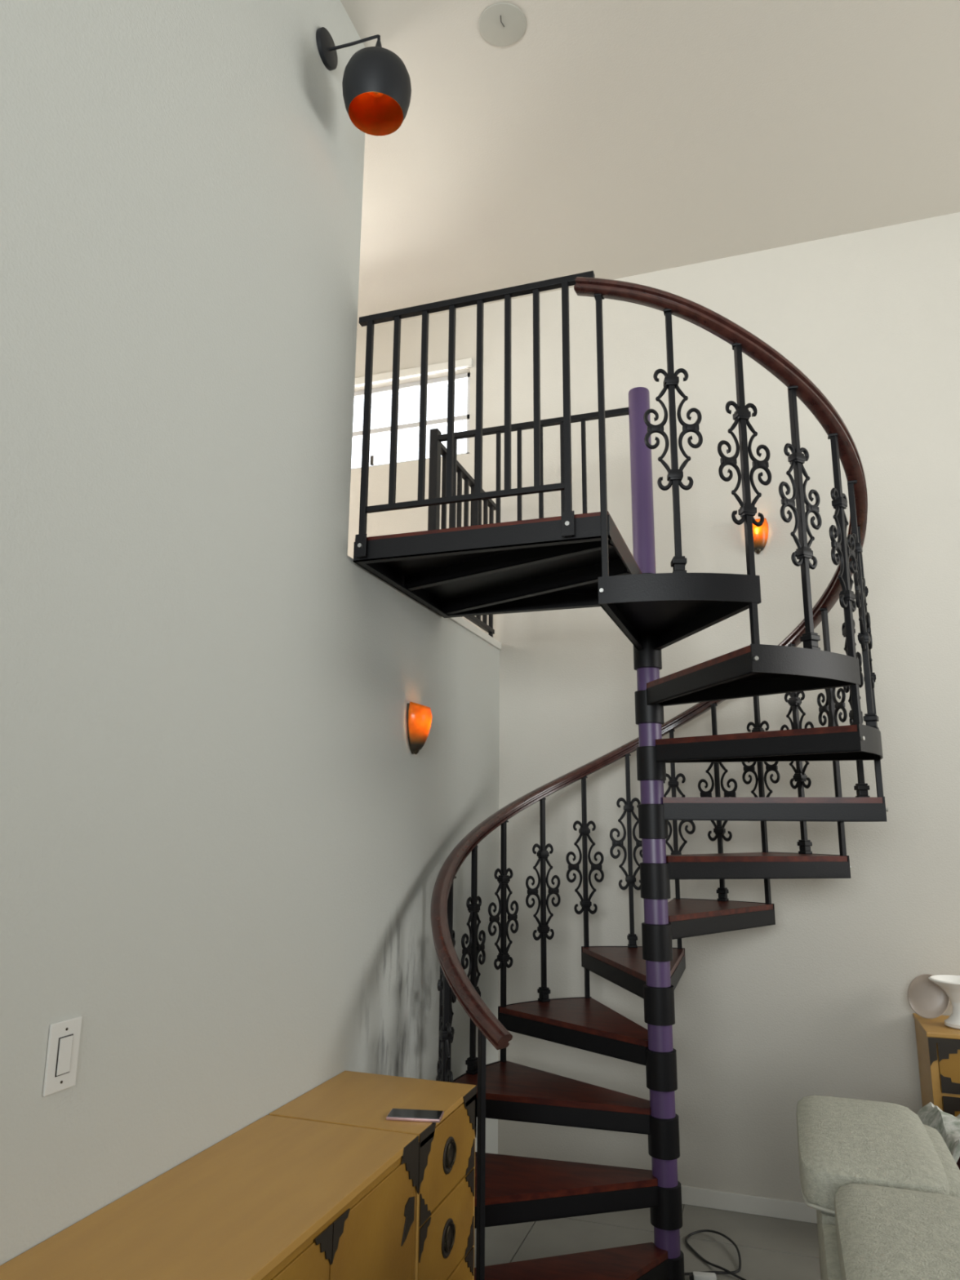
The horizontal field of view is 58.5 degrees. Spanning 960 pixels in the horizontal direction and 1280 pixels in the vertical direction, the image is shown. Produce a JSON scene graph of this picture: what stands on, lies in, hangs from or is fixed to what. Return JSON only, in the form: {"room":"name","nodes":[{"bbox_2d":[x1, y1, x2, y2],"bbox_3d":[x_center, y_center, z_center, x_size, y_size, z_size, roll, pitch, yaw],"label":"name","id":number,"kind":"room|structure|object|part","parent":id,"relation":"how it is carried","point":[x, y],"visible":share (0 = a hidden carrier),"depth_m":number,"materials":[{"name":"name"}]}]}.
{"room":"living room","nodes":[
{"label":"living room","id":0,"kind":"room"},
{"bbox_2d":[0,0,499,1266],"bbox_3d":[-1.234,-0.493,1.125,0.140,4.843,7.887,-4,-13,19],"label":"wall","id":1,"kind":"structure","parent":0,"point":[225,844],"depth_m":2.26,"materials":[{"name":"paint"}]},
{"bbox_2d":[42,1016,81,1096],"bbox_3d":[-0.856,0.854,1.761,0.010,0.135,0.082,-4,-13,19],"label":"light switch","id":2,"kind":"object","parent":1,"relation":"attached to","point":[64,1040],"visible":1,"depth_m":1.75,"materials":[{"name":"white plastic"}]},
{"bbox_2d":[315,26,411,135],"bbox_3d":[-0.414,-2.067,3.099,0.345,0.418,0.246,-4,-13,19],"label":"wall lamp","id":3,"kind":"object","parent":1,"relation":"attached to","point":[376,86],"visible":1,"depth_m":3.03,"materials":[{"name":"black metal"}]},
{"bbox_3d":[-0.567,-2.195,3.180,0.021,0.134,0.134,-4,-13,19],"label":"wall plate","id":4,"kind":"part","parent":3,"relation":"part of","materials":[{"name":"black metal"}]},
{"bbox_3d":[-0.462,-2.179,3.140,0.213,0.048,0.011,-4,-13,19],"label":"arm","id":5,"kind":"part","parent":3,"relation":"part of","materials":[{"name":"black metal"}]},
{"bbox_3d":[-0.368,-1.977,3.064,0.246,0.227,0.246,-4,-13,19],"label":"lamp shade","id":6,"kind":"part","parent":3,"relation":"part of","materials":[{"name":"black metal"}]},
{"bbox_3d":[-0.368,-2.016,3.072,0.066,0.133,0.066,-4,-13,19],"label":"bulb","id":7,"kind":"part","parent":3,"relation":"part of","materials":[{"name":"orange glass"}]},
{"bbox_2d":[406,701,431,754],"bbox_3d":[-0.244,0.369,3.563,0.084,0.213,0.147,-4,-13,19],"label":"wall sconce","id":8,"kind":"object","parent":1,"relation":"attached to","point":[419,717],"visible":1,"depth_m":3.52,"materials":[{"name":"orange glass"}]},
{"bbox_3d":[-0.276,0.373,3.573,0.012,0.204,0.128,-4,-13,19],"label":"plate","id":9,"kind":"part","parent":8,"relation":"part of","materials":[{"name":"grey metal"}]},
{"bbox_2d":[448,617,501,649],"bbox_3d":[-0.097,-0.046,4.421,0.162,0.040,0.877,-4,-13,19],"label":"trim","id":10,"kind":"structure","parent":1,"relation":"attached to","point":[460,621],"depth_m":4.41,"materials":[{"name":"white paint"}]},
{"bbox_2d":[427,428,495,637],"bbox_3d":[-0.072,-0.499,4.442,0.040,0.855,0.942,-4,-13,19],"label":"loft railing","id":11,"kind":"object","parent":10,"relation":"on","point":[437,449],"visible":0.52,"depth_m":4.20,"materials":[{"name":"black metal"}]},
{"bbox_3d":[-0.217,-0.588,4.030,0.040,0.855,0.050,-4,-13,19],"label":"post","id":12,"kind":"part","parent":11,"relation":"part of","materials":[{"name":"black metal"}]},
{"bbox_3d":[-0.060,-0.852,4.538,0.035,0.025,0.897,-4,-13,19],"label":"rail","id":13,"kind":"part","parent":11,"relation":"part of","materials":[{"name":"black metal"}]},
{"bbox_3d":[-0.064,-0.127,4.389,0.025,0.025,0.827,-4,-13,19],"label":"rail","id":14,"kind":"part","parent":11,"relation":"part of","materials":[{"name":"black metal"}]},
{"bbox_2d":[474,1204,821,1279],"bbox_3d":[1.427,1.754,-0.290,5.926,0.100,8.087,-4,-13,19],"label":"floor","id":15,"kind":"structure","parent":0,"point":[770,1248],"depth_m":3.61,"materials":[{"name":"grey tile"}]},
{"bbox_2d":[0,1115,418,1279],"bbox_3d":[-0.673,1.594,1.438,0.466,0.900,1.781,-4,-13,19],"label":"sideboard","id":16,"kind":"object","parent":15,"relation":"on","point":[277,1197],"visible":1,"depth_m":1.88,"materials":[{"name":"paint"}]},
{"bbox_3d":[-0.398,1.609,1.561,0.016,0.797,0.421,-4,-13,19],"label":"door","id":17,"kind":"part","parent":16,"relation":"part of","materials":[{"name":"yellow wood"}]},
{"bbox_3d":[-0.329,1.283,1.794,0.003,0.078,0.075,-4,-13,19],"label":"corner plate","id":18,"kind":"part","parent":16,"relation":"part of","materials":[{"name":"black metal"}]},
{"bbox_3d":[-0.461,1.169,1.461,0.015,0.018,1.771,-4,-13,19],"label":"frame rail","id":19,"kind":"part","parent":16,"relation":"part of","materials":[{"name":"yellow wood"}]},
{"bbox_3d":[-0.303,1.299,1.868,0.003,0.078,0.075,-4,-13,19],"label":"corner plate","id":20,"kind":"part","parent":16,"relation":"part of","materials":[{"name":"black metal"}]},
{"bbox_3d":[-0.256,1.696,1.967,0.016,0.797,0.448,-4,-13,19],"label":"door","id":21,"kind":"part","parent":16,"relation":"part of","materials":[{"name":"yellow wood"}]},
{"bbox_3d":[-0.184,1.480,2.189,0.003,0.093,0.075,-4,-13,19],"label":"hinge plate","id":22,"kind":"part","parent":16,"relation":"part of","materials":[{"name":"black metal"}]},
{"bbox_3d":[-0.181,1.385,2.216,0.003,0.122,0.105,-4,-13,19],"label":"corner plate","id":23,"kind":"part","parent":16,"relation":"part of","materials":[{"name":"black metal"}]},
{"bbox_3d":[-0.181,1.325,2.225,0.003,0.034,0.104,-4,-13,19],"label":"corner plate","id":24,"kind":"part","parent":16,"relation":"part of","materials":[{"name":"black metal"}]},
{"bbox_2d":[269,1071,476,1279],"bbox_3d":[-0.305,1.819,2.478,0.474,0.900,0.464,-4,-13,19],"label":"cabinet","id":25,"kind":"object","parent":15,"relation":"on","point":[444,1241],"visible":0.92,"depth_m":2.49,"materials":[{"name":"paint"}]},
{"bbox_2d":[386,1108,444,1122],"bbox_3d":[-0.182,1.341,2.416,0.152,0.009,0.076,-1,-12,7],"label":"phone","id":26,"kind":"object","parent":25,"relation":"on","point":[395,1114],"visible":1,"depth_m":2.40,"materials":[{"name":"pink metal"}]},
{"bbox_3d":[-0.146,1.595,2.279,0.003,0.078,0.075,-4,-13,19],"label":"corner plate","id":27,"kind":"part","parent":25,"relation":"part of","materials":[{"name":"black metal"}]},
{"bbox_3d":[-0.145,1.513,2.296,0.003,0.078,0.075,-4,-13,19],"label":"corner plate","id":28,"kind":"part","parent":25,"relation":"part of","materials":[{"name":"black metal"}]},
{"bbox_3d":[-0.145,1.411,2.317,0.003,0.122,0.105,-4,-13,19],"label":"corner plate","id":29,"kind":"part","parent":25,"relation":"part of","materials":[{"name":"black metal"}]},
{"bbox_3d":[-0.142,1.349,2.338,0.003,0.034,0.115,-4,-13,19],"label":"corner plate","id":30,"kind":"part","parent":25,"relation":"part of","materials":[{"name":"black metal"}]},
{"bbox_3d":[-0.099,1.696,2.433,0.017,0.210,0.432,-4,-13,19],"label":"drawer","id":31,"kind":"part","parent":25,"relation":"part of","materials":[{"name":"yellow wood"}]},
{"bbox_3d":[-0.097,1.488,2.477,0.017,0.204,0.432,-4,-13,19],"label":"drawer","id":32,"kind":"part","parent":25,"relation":"part of","materials":[{"name":"yellow wood"}]},
{"bbox_3d":[-0.090,1.695,2.426,0.005,0.094,0.094,-4,-13,19],"label":"pull plate","id":33,"kind":"part","parent":25,"relation":"part of","materials":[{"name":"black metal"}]},
{"bbox_3d":[-0.088,1.486,2.470,0.005,0.094,0.094,-4,-13,19],"label":"pull plate","id":34,"kind":"part","parent":25,"relation":"part of","materials":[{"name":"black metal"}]},
{"bbox_3d":[-0.084,1.692,2.425,0.006,0.068,0.071,-4,-13,19],"label":"ring pull","id":35,"kind":"part","parent":25,"relation":"part of","materials":[{"name":"grey metal"}]},
{"bbox_3d":[-0.082,1.484,2.469,0.006,0.068,0.071,-4,-13,19],"label":"ring pull","id":36,"kind":"part","parent":25,"relation":"part of","materials":[{"name":"grey metal"}]},
{"bbox_3d":[-0.101,1.907,2.388,0.017,0.210,0.432,-4,-13,19],"label":"drawer","id":37,"kind":"part","parent":25,"relation":"part of","materials":[{"name":"yellow wood"}]},
{"bbox_3d":[-0.033,1.878,2.563,0.003,0.078,0.075,-4,-13,19],"label":"corner plate","id":38,"kind":"part","parent":25,"relation":"part of","materials":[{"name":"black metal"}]},
{"bbox_3d":[-0.032,1.796,2.580,0.003,0.078,0.075,-4,-13,19],"label":"corner plate","id":39,"kind":"part","parent":25,"relation":"part of","materials":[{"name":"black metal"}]},
{"bbox_3d":[-0.031,1.666,2.608,0.003,0.078,0.075,-4,-13,19],"label":"corner plate","id":40,"kind":"part","parent":25,"relation":"part of","materials":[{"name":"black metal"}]},
{"bbox_3d":[-0.032,1.474,2.642,0.003,0.150,0.120,-4,-13,19],"label":"corner plate","id":41,"kind":"part","parent":25,"relation":"part of","materials":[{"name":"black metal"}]},
{"bbox_3d":[-0.030,1.584,2.625,0.003,0.078,0.075,-4,-13,19],"label":"corner plate","id":42,"kind":"part","parent":25,"relation":"part of","materials":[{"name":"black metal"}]},
{"bbox_3d":[-0.029,1.483,2.648,0.003,0.122,0.105,-4,-13,19],"label":"corner plate","id":43,"kind":"part","parent":25,"relation":"part of","materials":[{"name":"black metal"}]},
{"bbox_2d":[353,270,888,1279],"bbox_3d":[0.648,0.633,3.421,1.830,3.626,1.750,-4,-13,19],"label":"spiral staircase","id":44,"kind":"structure","parent":15,"relation":"on","point":[569,560],"depth_m":3.19,"materials":[{"name":"black metal"}]},
{"bbox_3d":[-0.061,-0.501,3.029,0.766,0.020,0.020,-4,-13,19],"label":"rail","id":45,"kind":"part","parent":44,"relation":"part of","materials":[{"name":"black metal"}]},
{"bbox_3d":[-0.030,-1.264,3.182,0.919,0.025,0.028,-4,-13,19],"label":"landing rail","id":46,"kind":"part","parent":44,"relation":"part of","materials":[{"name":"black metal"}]},
{"bbox_3d":[0.132,-0.259,3.405,0.940,0.076,0.918,-4,-13,19],"label":"landing frame","id":47,"kind":"part","parent":44,"relation":"part of","materials":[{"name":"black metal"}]},
{"bbox_3d":[0.236,-0.988,3.936,0.913,0.024,0.028,-4,-13,19],"label":"landing rail","id":48,"kind":"part","parent":44,"relation":"part of","materials":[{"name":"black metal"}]},
{"bbox_3d":[0.321,1.844,3.450,0.811,0.066,0.487,-4,-13,19],"label":"tread frame","id":49,"kind":"part","parent":44,"relation":"part of","materials":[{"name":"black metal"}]},
{"bbox_3d":[0.207,1.983,3.025,0.815,0.066,0.474,-3,-12,14],"label":"tread frame","id":50,"kind":"part","parent":44,"relation":"part of","materials":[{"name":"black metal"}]},
{"bbox_3d":[0.379,1.640,3.575,0.480,0.066,0.816,3,-12,-12],"label":"tread frame","id":51,"kind":"part","parent":44,"relation":"part of","materials":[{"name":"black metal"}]},
{"bbox_3d":[0.621,1.442,3.721,0.482,0.066,0.817,-4,-13,19],"label":"tread frame","id":52,"kind":"part","parent":44,"relation":"part of","materials":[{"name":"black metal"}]},
{"bbox_3d":[0.690,0.144,3.512,1.746,2.578,1.746,-4,-13,19],"label":"handrail","id":53,"kind":"part","parent":44,"relation":"part of","materials":[{"name":"brown wood"}]},
{"bbox_3d":[0.227,2.188,2.902,0.474,0.066,0.815,-11,-16,42],"label":"tread frame","id":54,"kind":"part","parent":44,"relation":"part of","materials":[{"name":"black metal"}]},
{"bbox_3d":[0.750,-0.081,3.074,0.494,0.066,0.816,-4,-13,19],"label":"tread frame","id":55,"kind":"part","parent":44,"relation":"part of","materials":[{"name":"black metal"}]},
{"bbox_3d":[1.008,1.197,3.639,0.458,0.066,0.815,-4,-13,19],"label":"tread frame","id":56,"kind":"part","parent":44,"relation":"part of","materials":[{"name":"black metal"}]},
{"bbox_3d":[0.834,0.145,3.045,0.480,0.066,0.816,12,-16,-42],"label":"tread frame","id":57,"kind":"part","parent":44,"relation":"part of","materials":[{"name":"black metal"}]},
{"bbox_3d":[1.060,0.965,3.633,0.815,0.066,0.462,3,-12,-12],"label":"tread frame","id":58,"kind":"part","parent":44,"relation":"part of","materials":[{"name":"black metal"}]},
{"bbox_3d":[1.039,0.399,3.146,0.813,0.066,0.452,-4,-13,19],"label":"tread frame","id":59,"kind":"part","parent":44,"relation":"part of","materials":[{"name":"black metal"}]},
{"bbox_3d":[1.161,0.697,3.455,0.817,0.066,0.481,-4,-13,19],"label":"tread frame","id":60,"kind":"part","parent":44,"relation":"part of","materials":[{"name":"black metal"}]},
{"bbox_2d":[688,1271,716,1279],"bbox_3d":[0.854,2.444,3.281,0.100,0.027,0.035,-1,-12,7],"label":"power adapter","id":61,"kind":"object","parent":15,"relation":"on","point":[695,1275],"visible":1,"depth_m":3.27,"materials":[{"name":"white plastic"}]},
{"bbox_2d":[684,1229,746,1279],"bbox_3d":[0.984,2.476,3.435,0.581,0.031,0.429,-4,-13,19],"label":"power cable","id":62,"kind":"object","parent":15,"relation":"on","point":[725,1271],"visible":0.81,"depth_m":3.42,"materials":[{"name":"black rubber"}]},
{"bbox_2d":[796,1095,959,1279],"bbox_3d":[1.009,1.458,1.192,0.984,0.991,2.200,-4,-13,19],"label":"reclining sofa","id":63,"kind":"object","parent":15,"relation":"on","point":[882,1184],"visible":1,"depth_m":1.72,"materials":[{"name":"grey fabric"}]},
{"bbox_3d":[0.843,1.650,1.882,0.140,0.880,0.543,-4,-13,19],"label":"panel","id":64,"kind":"part","parent":63,"relation":"part of","materials":[{"name":"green fabric"}]},
{"bbox_3d":[0.658,1.536,1.355,0.140,0.880,0.533,-4,-13,19],"label":"panel","id":65,"kind":"part","parent":63,"relation":"part of","materials":[{"name":"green fabric"}]},
{"bbox_2d":[796,1095,949,1210],"bbox_3d":[0.885,1.173,1.970,0.289,0.111,0.555,-4,-13,19],"label":"pillow","id":66,"kind":"object","parent":63,"relation":"on","point":[842,1141],"depth_m":1.85,"materials":[{"name":"grey fabric"}]},
{"bbox_2d":[834,1183,959,1279],"bbox_3d":[0.744,1.056,1.428,0.266,0.111,0.545,-4,-13,19],"label":"pillow","id":67,"kind":"object","parent":63,"relation":"on","point":[881,1233],"depth_m":1.46,"materials":[{"name":"grey fabric"}]},
{"bbox_2d":[916,1102,959,1163],"bbox_3d":[1.704,1.573,2.611,0.678,0.237,0.611,-4,-13,19],"label":"pillow","id":68,"kind":"object","parent":63,"relation":"on","point":[947,1125],"visible":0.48,"depth_m":2.70,"materials":[{"name":"fabric"}]},
{"bbox_2d":[923,1124,959,1198],"bbox_3d":[0.984,1.408,1.885,0.195,0.546,0.535,-4,-13,19],"label":"cushion","id":69,"kind":"object","parent":63,"relation":"on","point":[944,1180],"depth_m":1.79,"materials":[{"name":"grey fabric"}]},
{"bbox_2d":[912,1013,959,1116],"bbox_3d":[2.273,2.036,3.401,0.874,0.900,0.386,-4,-13,19],"label":"cabinet","id":70,"kind":"object","parent":15,"relation":"on","point":[938,1044],"visible":0.46,"depth_m":3.43,"materials":[{"name":"paint"}]},
{"bbox_2d":[906,973,949,1018],"bbox_3d":[1.942,1.543,3.713,0.168,0.179,0.039,-2,-12,13],"label":"dish","id":71,"kind":"object","parent":70,"relation":"on","point":[926,998],"visible":0.89,"depth_m":3.71,"materials":[{"name":"beige ceramic"}]},
{"bbox_3d":[1.873,1.651,3.419,0.144,0.108,0.004,-4,-13,19],"label":"corner plate","id":72,"kind":"part","parent":70,"relation":"part of","materials":[{"name":"black metal"}]},
{"bbox_2d":[928,974,959,1030],"bbox_3d":[2.001,1.513,3.568,0.220,0.188,0.220,-4,-13,19],"label":"vase","id":73,"kind":"object","parent":70,"relation":"on","point":[950,984],"visible":1,"depth_m":3.55,"materials":[{"name":"white ceramic"}]},
{"bbox_3d":[2.218,1.680,3.304,0.802,0.198,0.016,-4,-13,19],"label":"drawer","id":74,"kind":"part","parent":70,"relation":"part of","materials":[{"name":"wood"}]},
{"bbox_3d":[1.908,1.642,3.410,0.150,0.085,0.004,-4,-13,19],"label":"corner plate","id":75,"kind":"part","parent":70,"relation":"part of","materials":[{"name":"black metal"}]},
{"bbox_3d":[1.907,1.760,3.385,0.150,0.070,0.004,-4,-13,19],"label":"corner plate","id":76,"kind":"part","parent":70,"relation":"part of","materials":[{"name":"black metal"}]},
{"bbox_3d":[2.218,1.786,3.283,0.806,0.016,0.015,-4,-13,19],"label":"frame rail","id":77,"kind":"part","parent":70,"relation":"part of","materials":[{"name":"paint"}]},
{"bbox_3d":[2.216,1.888,3.260,0.802,0.204,0.016,-4,-13,19],"label":"drawer","id":78,"kind":"part","parent":70,"relation":"part of","materials":[{"name":"black wood"}]},
{"bbox_3d":[1.906,1.847,3.366,0.150,0.085,0.004,-4,-13,19],"label":"corner plate","id":79,"kind":"part","parent":70,"relation":"part of","materials":[{"name":"black metal"}]},
{"bbox_2d":[956,1157,959,1169],"bbox_3d":[1.790,1.958,2.519,0.750,0.679,0.600,-4,-13,19],"label":"ottoman","id":80,"kind":"object","parent":15,"relation":"on","point":[958,1161],"visible":0.02,"depth_m":2.75,"materials":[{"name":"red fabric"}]},
{"bbox_2d":[340,0,959,328],"bbox_3d":[0.106,-2.994,1.196,8.800,0.100,8.087,-4,-13,19],"label":"ceiling","id":81,"kind":"structure","parent":0,"point":[613,139],"depth_m":3.98,"materials":[{"name":"beige paint"}]},
{"bbox_2d":[478,2,526,46],"bbox_3d":[0.090,-2.459,3.431,0.192,0.015,0.192,-4,-13,19],"label":"cover plate","id":82,"kind":"object","parent":81,"relation":"attached to","point":[501,24],"visible":1,"depth_m":3.42,"materials":[{"name":"grey paint"}]},
{"bbox_2d":[347,212,959,1202],"bbox_3d":[1.382,0.223,4.385,8.800,4.843,0.120,-4,-13,19],"label":"wall","id":83,"kind":"structure","parent":0,"point":[813,1002],"depth_m":4.35,"materials":[{"name":"paint"}]},
{"bbox_2d":[351,357,473,469],"bbox_3d":[-0.743,-1.363,5.438,1.500,0.610,0.120,-4,-13,19],"label":"window","id":84,"kind":"structure","parent":83,"relation":"in","point":[466,362],"depth_m":5.35,"materials":[{"name":"grey"}]},
{"bbox_2d":[680,1185,817,1223],"bbox_3d":[2.748,2.451,3.353,5.626,0.075,0.014,-4,-13,19],"label":"baseboard","id":85,"kind":"structure","parent":83,"relation":"attached to","point":[692,1196],"depth_m":3.86,"materials":[{"name":"white"}]},
{"bbox_2d":[752,518,768,554],"bbox_3d":[1.433,-0.542,4.431,0.117,0.193,0.069,-4,-13,19],"label":"wall sconce","id":86,"kind":"object","parent":83,"relation":"attached to","point":[760,533],"visible":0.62,"depth_m":4.41,"materials":[{"name":"orange glass"}]}
]}

